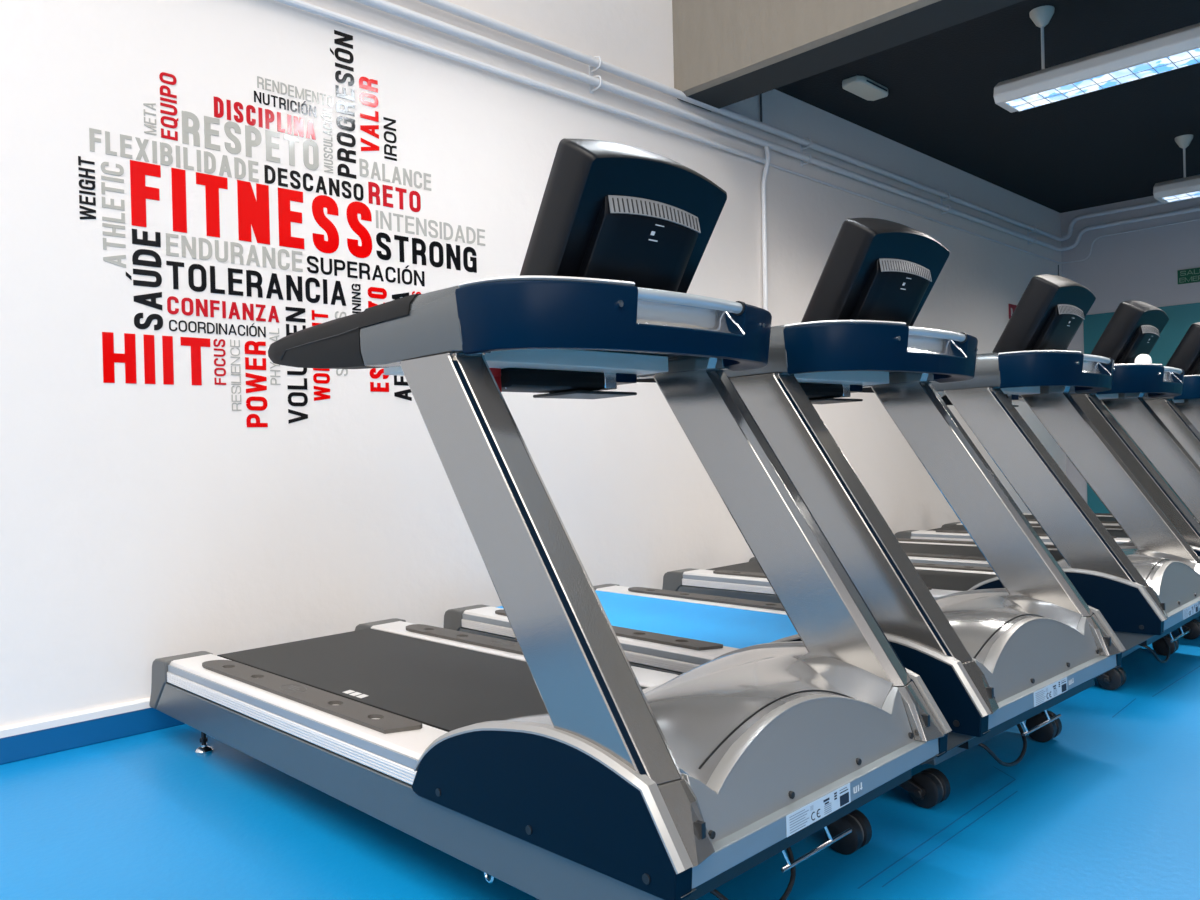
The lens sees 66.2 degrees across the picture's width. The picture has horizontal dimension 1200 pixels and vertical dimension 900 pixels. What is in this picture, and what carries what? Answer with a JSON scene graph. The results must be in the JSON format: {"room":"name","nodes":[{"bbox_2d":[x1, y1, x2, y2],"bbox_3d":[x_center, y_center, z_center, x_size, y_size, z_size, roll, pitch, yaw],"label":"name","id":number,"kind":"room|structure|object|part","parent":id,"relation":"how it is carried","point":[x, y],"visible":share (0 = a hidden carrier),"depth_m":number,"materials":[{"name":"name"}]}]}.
{"room":"gym","nodes":[
{"label":"gym","id":0,"kind":"room"},
{"bbox_2d":[0,0,1065,726],"bbox_3d":[-0.917,-2.304,3.925,15.554,6.500,0.120,-2,0,-44],"label":"wall","id":1,"kind":"structure","parent":0,"point":[141,523],"depth_m":3.61,"materials":[{"name":"white paint"}]},
{"bbox_2d":[0,698,150,737],"bbox_3d":[-0.792,0.846,3.889,15.354,0.030,0.016,-2,0,-44],"label":"trim","id":2,"kind":"structure","parent":1,"relation":"attached to","point":[71,718],"depth_m":2.98,"materials":[{"name":"white"}]},
{"bbox_2d":[0,707,184,764],"bbox_3d":[-0.791,0.902,3.890,15.354,0.083,0.014,-2,0,-44],"label":"baseboard","id":3,"kind":"structure","parent":1,"relation":"attached to","point":[19,747],"depth_m":3.00,"materials":[{"name":"blue"}]},
{"bbox_2d":[78,30,484,426],"bbox_3d":[-1.120,-0.885,3.614,1.669,1.590,0.002,-2,0,-44],"label":"wall decal","id":4,"kind":"object","parent":1,"relation":"attached to","point":[253,211],"depth_m":3.44,"materials":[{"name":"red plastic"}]},
{"bbox_2d":[274,0,765,163],"bbox_3d":[-2.651,-1.676,2.098,10.255,0.028,0.030,-2,0,-44],"label":"conduit pipe","id":5,"kind":"object","parent":1,"relation":"attached to","point":[298,4],"visible":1,"depth_m":4.20,"materials":[{"name":"white plastic"}]},
{"bbox_2d":[589,55,601,93],"bbox_3d":[-0.019,-1.909,4.654,0.024,0.190,0.077,-2,0,-44],"label":"clamp","id":6,"kind":"object","parent":1,"relation":"attached to","point":[591,70],"visible":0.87,"depth_m":4.66,"materials":[{"name":"white metal"}]},
{"bbox_2d":[761,146,770,310],"bbox_3d":[1.032,-1.065,5.668,0.071,1.612,0.036,-1,0,6],"label":"conduit pipe","id":7,"kind":"object","parent":1,"relation":"attached to","point":[767,149],"visible":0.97,"depth_m":5.66,"materials":[{"name":"white plastic"}]},
{"bbox_2d":[352,0,1199,250],"bbox_3d":[0.358,-1.949,2.618,15.301,0.235,3.479,-2,0,-44],"label":"conduit pipe","id":8,"kind":"object","parent":1,"relation":"attached to","point":[385,6],"visible":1,"depth_m":5.07,"materials":[{"name":"white plastic"}]},
{"bbox_2d":[800,137,811,166],"bbox_3d":[1.341,-1.948,5.979,0.024,0.190,0.077,-2,0,-44],"label":"clamp","id":9,"kind":"object","parent":1,"relation":"attached to","point":[801,146],"visible":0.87,"depth_m":5.98,"materials":[{"name":"white metal"}]},
{"bbox_2d":[672,0,940,99],"bbox_3d":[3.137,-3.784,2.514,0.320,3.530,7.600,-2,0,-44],"label":"beam","id":10,"kind":"structure","parent":1,"relation":"attached to","point":[716,42],"depth_m":4.74,"materials":[{"name":"paint"}]},
{"bbox_2d":[416,0,1199,240],"bbox_3d":[0.355,-2.060,2.617,15.300,0.250,3.479,-2,0,-44],"label":"conduit pipe","id":11,"kind":"object","parent":1,"relation":"attached to","point":[444,5],"visible":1,"depth_m":5.36,"materials":[{"name":"white plastic"}]},
{"bbox_2d":[679,0,1024,111],"bbox_3d":[3.193,-2.022,2.534,0.284,0.004,7.600,-2,0,-44],"label":"trim","id":12,"kind":"structure","parent":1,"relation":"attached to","point":[943,14],"depth_m":4.53,"materials":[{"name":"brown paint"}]},
{"bbox_2d":[941,192,950,214],"bbox_3d":[2.773,-1.989,7.375,0.024,0.190,0.077,-2,0,-44],"label":"clamp","id":13,"kind":"object","parent":1,"relation":"attached to","point":[942,200],"visible":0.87,"depth_m":7.37,"materials":[{"name":"white"}]},
{"bbox_2d":[770,163,1199,263],"bbox_3d":[4.041,-1.961,6.213,5.053,0.264,3.490,-2,0,-44],"label":"conduit pipe","id":14,"kind":"object","parent":1,"relation":"attached to","point":[772,165],"visible":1,"depth_m":7.47,"materials":[{"name":"white plastic"}]},
{"bbox_2d":[1009,304,1016,318],"bbox_3d":[3.756,-1.255,8.365,0.180,0.135,0.008,-2,0,-44],"label":"fire sign","id":15,"kind":"object","parent":1,"relation":"attached to","point":[1012,307],"visible":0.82,"depth_m":8.33,"materials":[{"name":"red plastic"}]},
{"bbox_2d":[0,616,1199,899],"bbox_3d":[1.857,0.940,1.174,15.554,0.100,7.800,-2,0,-44],"label":"floor","id":16,"kind":"structure","parent":0,"point":[1107,807],"depth_m":2.25,"materials":[{"name":"blue plastic"}]},
{"bbox_2d":[149,138,951,899],"bbox_3d":[-0.381,0.138,2.553,0.929,1.632,2.372,-2,0,-44],"label":"treadmill","id":17,"kind":"object","parent":16,"relation":"on","point":[547,763],"visible":1,"depth_m":1.89,"materials":[{"name":"black plastic"}]},
{"bbox_3d":[-1.259,0.891,2.922,0.026,0.095,0.022,-2,0,-44],"label":"threaded stem","id":18,"kind":"part","parent":17,"relation":"part of","materials":[{"name":"black plastic"}]},
{"bbox_3d":[-0.814,0.694,2.480,0.152,0.066,1.520,-2,0,-44],"label":"rail","id":19,"kind":"part","parent":17,"relation":"part of","materials":[{"name":"silver metal"}]},
{"bbox_3d":[-0.376,-0.258,1.953,0.085,0.140,0.378,-2,0,-44],"label":"arm","id":20,"kind":"part","parent":17,"relation":"part of","materials":[{"name":"grey plastic"}]},
{"bbox_3d":[-0.657,0.773,2.238,0.040,0.112,2.282,-2,0,-44],"label":"rail","id":21,"kind":"part","parent":17,"relation":"part of","materials":[{"name":"grey metal"}]},
{"bbox_3d":[-0.284,0.678,2.999,0.152,0.066,1.520,-2,0,-44],"label":"rail","id":22,"kind":"part","parent":17,"relation":"part of","materials":[{"name":"silver metal"}]},
{"bbox_2d":[384,349,667,375],"bbox_3d":[-0.172,-0.213,2.313,0.627,0.042,0.365,-2,0,-44],"label":"tray","id":23,"kind":"object","parent":17,"relation":"on","point":[538,362],"depth_m":2.20,"materials":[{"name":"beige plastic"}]},
{"bbox_3d":[-0.100,-0.259,1.802,0.360,0.134,0.135,-1,0,-11],"label":"handlebar panel","id":24,"kind":"part","parent":17,"relation":"part of","materials":[{"name":"blue plastic"}]},
{"bbox_3d":[-0.039,-0.145,2.423,0.220,0.008,0.170,-2,0,-44],"label":"bar plate","id":25,"kind":"part","parent":17,"relation":"part of","materials":[{"name":"black plastic"}]},
{"bbox_2d":[608,195,700,232],"bbox_3d":[0.126,-0.521,2.018,0.292,0.050,0.016,-2,0,-44],"label":"vent","id":26,"kind":"object","parent":17,"relation":"attached to","point":[656,213],"depth_m":2.01,"materials":[{"name":"black plastic"}]},
{"bbox_3d":[0.207,-0.275,2.523,0.085,0.140,0.378,-2,0,-44],"label":"arm","id":27,"kind":"part","parent":17,"relation":"part of","materials":[{"name":"grey metal"}]},
{"bbox_3d":[0.179,-0.229,1.986,0.357,0.053,0.084,-2,0,-44],"label":"handlebar panel","id":28,"kind":"part","parent":17,"relation":"part of","materials":[{"name":"blue plastic"}]},
{"bbox_2d":[499,645,893,784],"bbox_3d":[0.158,0.579,2.015,0.866,0.209,0.671,-2,0,-44],"label":"hood","id":29,"kind":"object","parent":17,"relation":"attached to","point":[743,703],"depth_m":1.78,"materials":[{"name":"silver plastic"}]},
{"bbox_3d":[0.355,-0.272,2.254,0.132,0.134,0.340,-1,0,10],"label":"handlebar panel","id":30,"kind":"part","parent":17,"relation":"part of","materials":[{"name":"blue plastic"}]},
{"bbox_3d":[0.279,0.805,1.726,0.270,0.108,0.095,-2,0,-44],"label":"power cord","id":31,"kind":"part","parent":17,"relation":"part of","materials":[{"name":"black plastic"}]},
{"bbox_3d":[0.398,0.564,1.770,0.716,0.152,0.076,-2,0,-44],"label":"panel","id":32,"kind":"part","parent":17,"relation":"part of","materials":[{"name":"grey metal"}]},
{"bbox_2d":[789,803,831,833],"bbox_3d":[0.382,0.659,1.666,0.136,0.029,0.001,-2,-1,-44],"label":"print","id":33,"kind":"object","parent":17,"relation":"attached to","point":[829,803],"depth_m":1.64},
{"bbox_2d":[444,218,1125,807],"bbox_3d":[0.434,0.115,3.314,0.929,1.632,2.372,-2,0,-42],"label":"treadmill","id":34,"kind":"object","parent":16,"relation":"on","point":[992,661],"visible":0.82,"depth_m":2.66,"materials":[{"name":"black plastic"}]},
{"bbox_3d":[-0.001,0.670,3.257,0.152,0.066,1.520,-2,0,-42],"label":"rail","id":35,"kind":"part","parent":34,"relation":"part of","materials":[{"name":"silver metal"}]},
{"bbox_3d":[0.547,0.655,3.757,0.152,0.066,1.520,-2,0,-42],"label":"rail","id":36,"kind":"part","parent":34,"relation":"part of","materials":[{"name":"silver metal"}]},
{"bbox_3d":[0.147,0.750,3.010,0.040,0.112,2.282,-2,0,-42],"label":"rail","id":37,"kind":"part","parent":34,"relation":"part of","materials":[{"name":"grey metal"}]},
{"bbox_3d":[0.418,-0.281,2.713,0.085,0.140,0.378,-2,0,-42],"label":"arm","id":38,"kind":"part","parent":34,"relation":"part of","materials":[{"name":"grey plastic"}]},
{"bbox_3d":[0.772,-0.168,3.172,0.220,0.008,0.170,-2,0,-42],"label":"bar plate","id":39,"kind":"part","parent":34,"relation":"part of","materials":[{"name":"black plastic"}]},
{"bbox_2d":[794,371,888,385],"bbox_3d":[0.634,-0.236,3.066,0.627,0.042,0.365,-2,0,-42],"label":"tray","id":40,"kind":"object","parent":34,"relation":"on","point":[830,378],"depth_m":2.99,"materials":[{"name":"grey plastic"}]},
{"bbox_3d":[0.688,-0.282,2.554,0.360,0.134,0.135,-1,0,-9],"label":"handlebar panel","id":41,"kind":"part","parent":34,"relation":"part of","materials":[{"name":"blue plastic"}]},
{"bbox_3d":[1.020,-0.298,3.262,0.085,0.140,0.378,-2,0,-42],"label":"arm","id":42,"kind":"part","parent":34,"relation":"part of","materials":[{"name":"grey plastic"}]},
{"bbox_2d":[879,258,931,281],"bbox_3d":[0.922,-0.543,2.760,0.292,0.050,0.015,-2,0,-42],"label":"vent","id":43,"kind":"object","parent":34,"relation":"attached to","point":[891,269],"depth_m":2.75,"materials":[{"name":"black plastic"}]},
{"bbox_3d":[0.720,0.819,2.450,0.060,0.133,0.316,-2,0,-42],"label":"lift arm","id":44,"kind":"part","parent":34,"relation":"part of","materials":[{"name":"black plastic"}]},
{"bbox_3d":[0.973,-0.251,2.727,0.357,0.053,0.084,-2,0,-42],"label":"handlebar panel","id":45,"kind":"part","parent":34,"relation":"part of","materials":[{"name":"blue plastic"}]},
{"bbox_3d":[1.001,0.760,2.712,0.800,0.068,0.390,-2,0,-42],"label":"lift frame","id":46,"kind":"part","parent":34,"relation":"part of","materials":[{"name":"grey metal"}]},
{"bbox_3d":[1.159,-0.295,2.988,0.132,0.134,0.340,-1,0,12],"label":"handlebar panel","id":47,"kind":"part","parent":34,"relation":"part of","materials":[{"name":"blue plastic"}]},
{"bbox_3d":[1.064,0.783,2.465,0.270,0.108,0.095,-2,0,-42],"label":"power cord","id":48,"kind":"part","parent":34,"relation":"part of","materials":[{"name":"black plastic"}]},
{"bbox_2d":[936,591,1082,663],"bbox_3d":[0.954,0.556,2.757,0.886,0.209,0.697,-2,0,-44],"label":"hood","id":49,"kind":"object","parent":34,"relation":"attached to","point":[988,627],"depth_m":2.53,"materials":[{"name":"silver plastic"}]},
{"bbox_3d":[1.184,0.541,2.504,0.716,0.152,0.076,-2,0,-42],"label":"panel","id":50,"kind":"part","parent":34,"relation":"part of","materials":[{"name":"grey metal"}]},
{"bbox_2d":[1035,688,1056,704],"bbox_3d":[1.165,0.637,2.400,0.136,0.029,0.001,-2,-1,-42],"label":"print","id":51,"kind":"object","parent":34,"relation":"attached to","point":[1047,688],"depth_m":2.38},
{"bbox_2d":[662,274,1199,689],"bbox_3d":[1.440,0.086,4.331,0.929,1.632,2.372,-2,0,-45],"label":"treadmill","id":52,"kind":"object","parent":16,"relation":"on","point":[1145,591],"visible":0.68,"depth_m":3.64,"materials":[{"name":"black plastic"}]},
{"bbox_3d":[1.008,0.641,4.257,0.152,0.066,1.520,-2,0,-45],"label":"rail","id":53,"kind":"part","parent":52,"relation":"part of","materials":[{"name":"silver metal"}]},
{"bbox_3d":[1.165,0.721,4.016,0.040,0.112,2.282,-2,0,-45],"label":"rail","id":54,"kind":"part","parent":52,"relation":"part of","materials":[{"name":"grey metal"}]},
{"bbox_3d":[1.536,0.626,4.777,0.152,0.066,1.520,-2,0,-45],"label":"rail","id":55,"kind":"part","parent":52,"relation":"part of","materials":[{"name":"silver metal"}]},
{"bbox_3d":[1.447,-0.311,3.731,0.085,0.140,0.378,-2,0,-45],"label":"arm","id":56,"kind":"part","parent":52,"relation":"part of","materials":[{"name":"grey plastic"}]},
{"bbox_2d":[938,386,1039,396],"bbox_3d":[1.649,-0.265,4.091,0.627,0.042,0.365,-2,0,-45],"label":"tray","id":57,"kind":"object","parent":52,"relation":"on","point":[1015,391],"depth_m":4.07,"materials":[{"name":"grey plastic"}]},
{"bbox_3d":[1.723,-0.311,3.581,0.360,0.134,0.135,-1,0,-11],"label":"handlebar panel","id":58,"kind":"part","parent":52,"relation":"part of","materials":[{"name":"blue plastic"}]},
{"bbox_3d":[2.028,-0.327,4.303,0.085,0.140,0.378,-2,0,-45],"label":"arm","id":59,"kind":"part","parent":52,"relation":"part of","materials":[{"name":"grey plastic"}]},
{"bbox_2d":[1057,304,1084,319],"bbox_3d":[1.949,-0.573,3.798,0.292,0.050,0.016,-2,0,-44],"label":"vent","id":60,"kind":"object","parent":52,"relation":"attached to","point":[1064,311],"depth_m":3.78,"materials":[{"name":"black plastic"}]},
{"bbox_3d":[2.001,-0.281,3.766,0.357,0.053,0.084,-2,0,-45],"label":"handlebar panel","id":61,"kind":"part","parent":52,"relation":"part of","materials":[{"name":"blue plastic"}]},
{"bbox_3d":[2.167,-0.325,4.032,0.278,0.132,0.220,-2,0,-45],"label":"handlebar panel","id":62,"kind":"part","parent":52,"relation":"part of","materials":[{"name":"blue plastic"}]},
{"bbox_3d":[1.759,0.789,3.478,0.060,0.133,0.316,-2,0,-45],"label":"lift arm","id":63,"kind":"part","parent":52,"relation":"part of","materials":[{"name":"black plastic"}]},
{"bbox_2d":[1057,547,1195,585],"bbox_3d":[1.981,0.526,3.794,0.867,0.209,0.673,-2,0,-44],"label":"hood","id":64,"kind":"object","parent":52,"relation":"attached to","point":[1149,566],"depth_m":3.52,"materials":[{"name":"silver plastic"}]},
{"bbox_3d":[2.030,0.731,3.751,0.800,0.068,0.390,-2,0,-45],"label":"lift frame","id":65,"kind":"part","parent":52,"relation":"part of","materials":[{"name":"grey metal"}]},
{"bbox_3d":[2.102,0.753,3.506,0.270,0.108,0.095,-2,0,-45],"label":"power cord","id":66,"kind":"part","parent":52,"relation":"part of","materials":[{"name":"black plastic"}]},
{"bbox_3d":[2.220,0.511,3.550,0.716,0.152,0.076,-2,0,-45],"label":"panel","id":67,"kind":"part","parent":52,"relation":"part of","materials":[{"name":"grey metal"}]},
{"bbox_2d":[857,779,1015,888],"bbox_3d":[0.839,0.910,2.223,0.840,0.001,0.004,-2,0,-45],"label":"trim","id":68,"kind":"structure","parent":16,"relation":"on","point":[1014,779],"depth_m":2.17,"materials":[{"name":"blue"}]},
{"bbox_2d":[882,791,1017,886],"bbox_3d":[0.849,0.910,2.183,0.720,0.001,0.003,-2,0,-44],"label":"trim","id":69,"kind":"structure","parent":16,"relation":"on","point":[1016,791],"depth_m":2.14,"materials":[{"name":"blue"}]},
{"bbox_2d":[895,322,1199,544],"bbox_3d":[3.215,0.035,6.095,0.929,1.632,2.372,-2,0,-44],"label":"treadmill","id":70,"kind":"object","parent":16,"relation":"on","point":[1180,414],"visible":0.23,"depth_m":5.48,"materials":[{"name":"black plastic"}]},
{"bbox_3d":[2.782,0.591,6.021,0.152,0.066,1.520,-2,0,-44],"label":"rail","id":71,"kind":"part","parent":70,"relation":"part of","materials":[{"name":"silver metal"}]},
{"bbox_3d":[3.311,0.575,6.541,0.152,0.066,1.520,-2,0,-44],"label":"rail","id":72,"kind":"part","parent":70,"relation":"part of","materials":[{"name":"silver metal"}]},
{"bbox_2d":[1102,399,1183,404],"bbox_3d":[3.424,-0.316,5.855,0.627,0.042,0.365,-2,0,-44],"label":"tray","id":73,"kind":"object","parent":70,"relation":"on","point":[1182,400],"depth_m":5.88,"materials":[{"name":"grey plastic"}]},
{"bbox_3d":[3.221,-0.361,5.495,0.085,0.140,0.378,-2,0,-44],"label":"arm","id":74,"kind":"part","parent":70,"relation":"part of","materials":[{"name":"grey plastic"}]},
{"bbox_3d":[3.497,-0.362,5.345,0.360,0.134,0.135,-1,0,-11],"label":"handlebar panel","id":75,"kind":"part","parent":70,"relation":"part of","materials":[{"name":"blue plastic"}]},
{"bbox_2d":[897,300,1199,639],"bbox_3d":[2.240,0.063,5.120,0.929,1.632,2.372,-2,0,-45],"label":"treadmill","id":76,"kind":"object","parent":16,"relation":"on","point":[1135,326],"depth_m":4.54,"materials":[{"name":"black plastic"}]},
{"bbox_3d":[1.808,0.619,5.046,0.152,0.066,1.520,-2,0,-45],"label":"rail","id":77,"kind":"part","parent":76,"relation":"part of","materials":[{"name":"silver metal"}]},
{"bbox_3d":[2.337,0.603,5.566,0.152,0.066,1.520,-2,0,-45],"label":"rail","id":78,"kind":"part","parent":76,"relation":"part of","materials":[{"name":"silver metal"}]},
{"bbox_3d":[2.247,-0.334,4.519,0.085,0.140,0.378,-2,0,-45],"label":"arm","id":79,"kind":"part","parent":76,"relation":"part of","materials":[{"name":"grey plastic"}]},
{"bbox_2d":[1012,393,1117,401],"bbox_3d":[2.449,-0.288,4.880,0.627,0.042,0.365,-2,0,-45],"label":"tray","id":80,"kind":"object","parent":76,"relation":"on","point":[1100,396],"depth_m":4.84,"materials":[{"name":"grey plastic"}]},
{"bbox_3d":[2.522,-0.334,4.370,0.360,0.134,0.135,-1,0,-11],"label":"handlebar panel","id":81,"kind":"part","parent":76,"relation":"part of","materials":[{"name":"blue plastic"}]},
{"bbox_3d":[2.592,-0.435,4.391,0.072,0.046,0.072,-2,0,-44],"label":"dome cap","id":82,"kind":"part","parent":76,"relation":"part of","materials":[{"name":"white plastic"}]},
{"bbox_2d":[1141,325,1159,336],"bbox_3d":[2.748,-0.596,4.586,0.292,0.050,0.016,-2,0,-44],"label":"vent","id":83,"kind":"object","parent":76,"relation":"attached to","point":[1146,330],"depth_m":4.56,"materials":[{"name":"grey plastic"}]},
{"bbox_3d":[2.967,-0.348,4.820,0.278,0.132,0.220,-2,0,-45],"label":"handlebar panel","id":84,"kind":"part","parent":76,"relation":"part of","materials":[{"name":"blue plastic"}]},
{"bbox_3d":[2.801,-0.304,4.554,0.357,0.053,0.084,-2,0,-45],"label":"handlebar panel","id":85,"kind":"part","parent":76,"relation":"part of","materials":[{"name":"blue plastic"}]},
{"bbox_3d":[2.559,0.766,4.266,0.060,0.133,0.316,-2,0,-45],"label":"lift arm","id":86,"kind":"part","parent":76,"relation":"part of","materials":[{"name":"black metal"}]},
{"bbox_2d":[1023,513,1195,525],"bbox_3d":[4.028,0.011,6.869,0.929,1.632,2.372,-2,0,-44],"label":"treadmill","id":87,"kind":"object","parent":16,"relation":"on","point":[1106,519],"visible":0.03,"depth_m":7.08,"materials":[{"name":"black plastic"}]},
{"bbox_3d":[3.596,0.567,6.796,0.152,0.066,1.520,-2,0,-44],"label":"rail","id":88,"kind":"part","parent":87,"relation":"part of","materials":[{"name":"silver metal"}]},
{"bbox_3d":[4.125,0.552,7.316,0.152,0.066,1.520,-2,0,-44],"label":"rail","id":89,"kind":"part","parent":87,"relation":"part of","materials":[{"name":"silver metal"}]},
{"bbox_2d":[1152,666,1199,696],"bbox_3d":[2.322,0.868,3.609,0.980,0.001,0.004,-2,0,-43],"label":"trim","id":90,"kind":"structure","parent":16,"relation":"on","point":[1199,666],"depth_m":3.46,"materials":[{"name":"blue plastic"}]},
{"bbox_2d":[775,0,1199,212],"bbox_3d":[5.261,-2.475,4.557,5.619,0.200,7.600,-2,0,-44],"label":"ceiling","id":91,"kind":"structure","parent":0,"point":[1113,144],"depth_m":6.21,"materials":[{"name":"black paint"}]},
{"bbox_2d":[760,94,761,121],"bbox_3d":[0.994,-2.142,5.682,0.012,0.266,0.014,-2,0,-44],"label":"cable","id":92,"kind":"object","parent":91,"relation":"hanging from","point":[760,94],"visible":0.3,"depth_m":5.68,"materials":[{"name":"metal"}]},
{"bbox_2d":[842,75,887,100],"bbox_3d":[1.668,-2.271,5.777,0.380,0.042,0.153,-2,0,-44],"label":"emergency light","id":93,"kind":"object","parent":91,"relation":"attached to","point":[863,87],"visible":1,"depth_m":5.73,"materials":[{"name":"beige plastic"}]},
{"bbox_2d":[993,5,1199,112],"bbox_3d":[2.824,-2.083,4.311,0.254,0.462,1.860,-2,0,-44],"label":"pendant lamp","id":94,"kind":"object","parent":91,"relation":"hanging from","point":[1179,48],"visible":1,"depth_m":4.58,"materials":[{"name":"white metal"}]},
{"bbox_3d":[2.321,-2.137,4.825,0.015,0.334,0.015,-1,0,23],"label":"rod","id":95,"kind":"part","parent":94,"relation":"part of","materials":[{"name":"white metal"}]},
{"bbox_2d":[1005,46,1199,111],"bbox_3d":[2.829,-1.856,4.312,0.204,0.008,1.764,-2,0,-44],"label":"diffuser","id":96,"kind":"object","parent":94,"relation":"attached to","point":[1176,57],"depth_m":4.58,"materials":[{"name":"white"}]},
{"bbox_2d":[1153,134,1199,202],"bbox_3d":[4.947,-2.149,6.402,0.254,0.452,1.890,-2,0,-44],"label":"pendant lamp","id":97,"kind":"object","parent":91,"relation":"hanging from","point":[1184,188],"visible":1,"depth_m":6.92,"materials":[{"name":"white metal"}]},
{"bbox_2d":[1161,190,1199,202],"bbox_3d":[4.952,-1.927,6.402,0.204,0.008,1.794,-2,0,-44],"label":"diffuser","id":98,"kind":"object","parent":97,"relation":"attached to","point":[1171,195],"depth_m":6.93,"materials":[{"name":"white plastic"}]},
{"bbox_3d":[4.413,-2.202,6.948,0.015,0.324,0.015,-1,0,23],"label":"rod","id":99,"kind":"part","parent":97,"relation":"part of","materials":[{"name":"white metal"}]},
{"bbox_2d":[1060,196,1199,502],"bbox_3d":[7.316,-2.518,6.559,0.120,6.500,7.600,-2,0,-44],"label":"wall","id":100,"kind":"structure","parent":0,"point":[1142,265],"depth_m":8.79,"materials":[{"name":"grey paint"}]},
{"bbox_2d":[1083,303,1199,513],"bbox_3d":[6.658,-0.311,7.205,0.012,2.115,5.305,-2,0,-44],"label":"trim","id":101,"kind":"structure","parent":100,"relation":"attached to","point":[1181,317],"depth_m":8.61,"materials":[{"name":"teal paint"}]},
{"bbox_2d":[1177,267,1199,283],"bbox_3d":[5.514,-1.599,8.337,0.014,0.130,0.487,-2,0,-44],"label":"exit sign","id":102,"kind":"object","parent":100,"relation":"attached to","point":[1192,275],"visible":1,"depth_m":8.44,"materials":[{"name":"teal plastic"}]}
]}

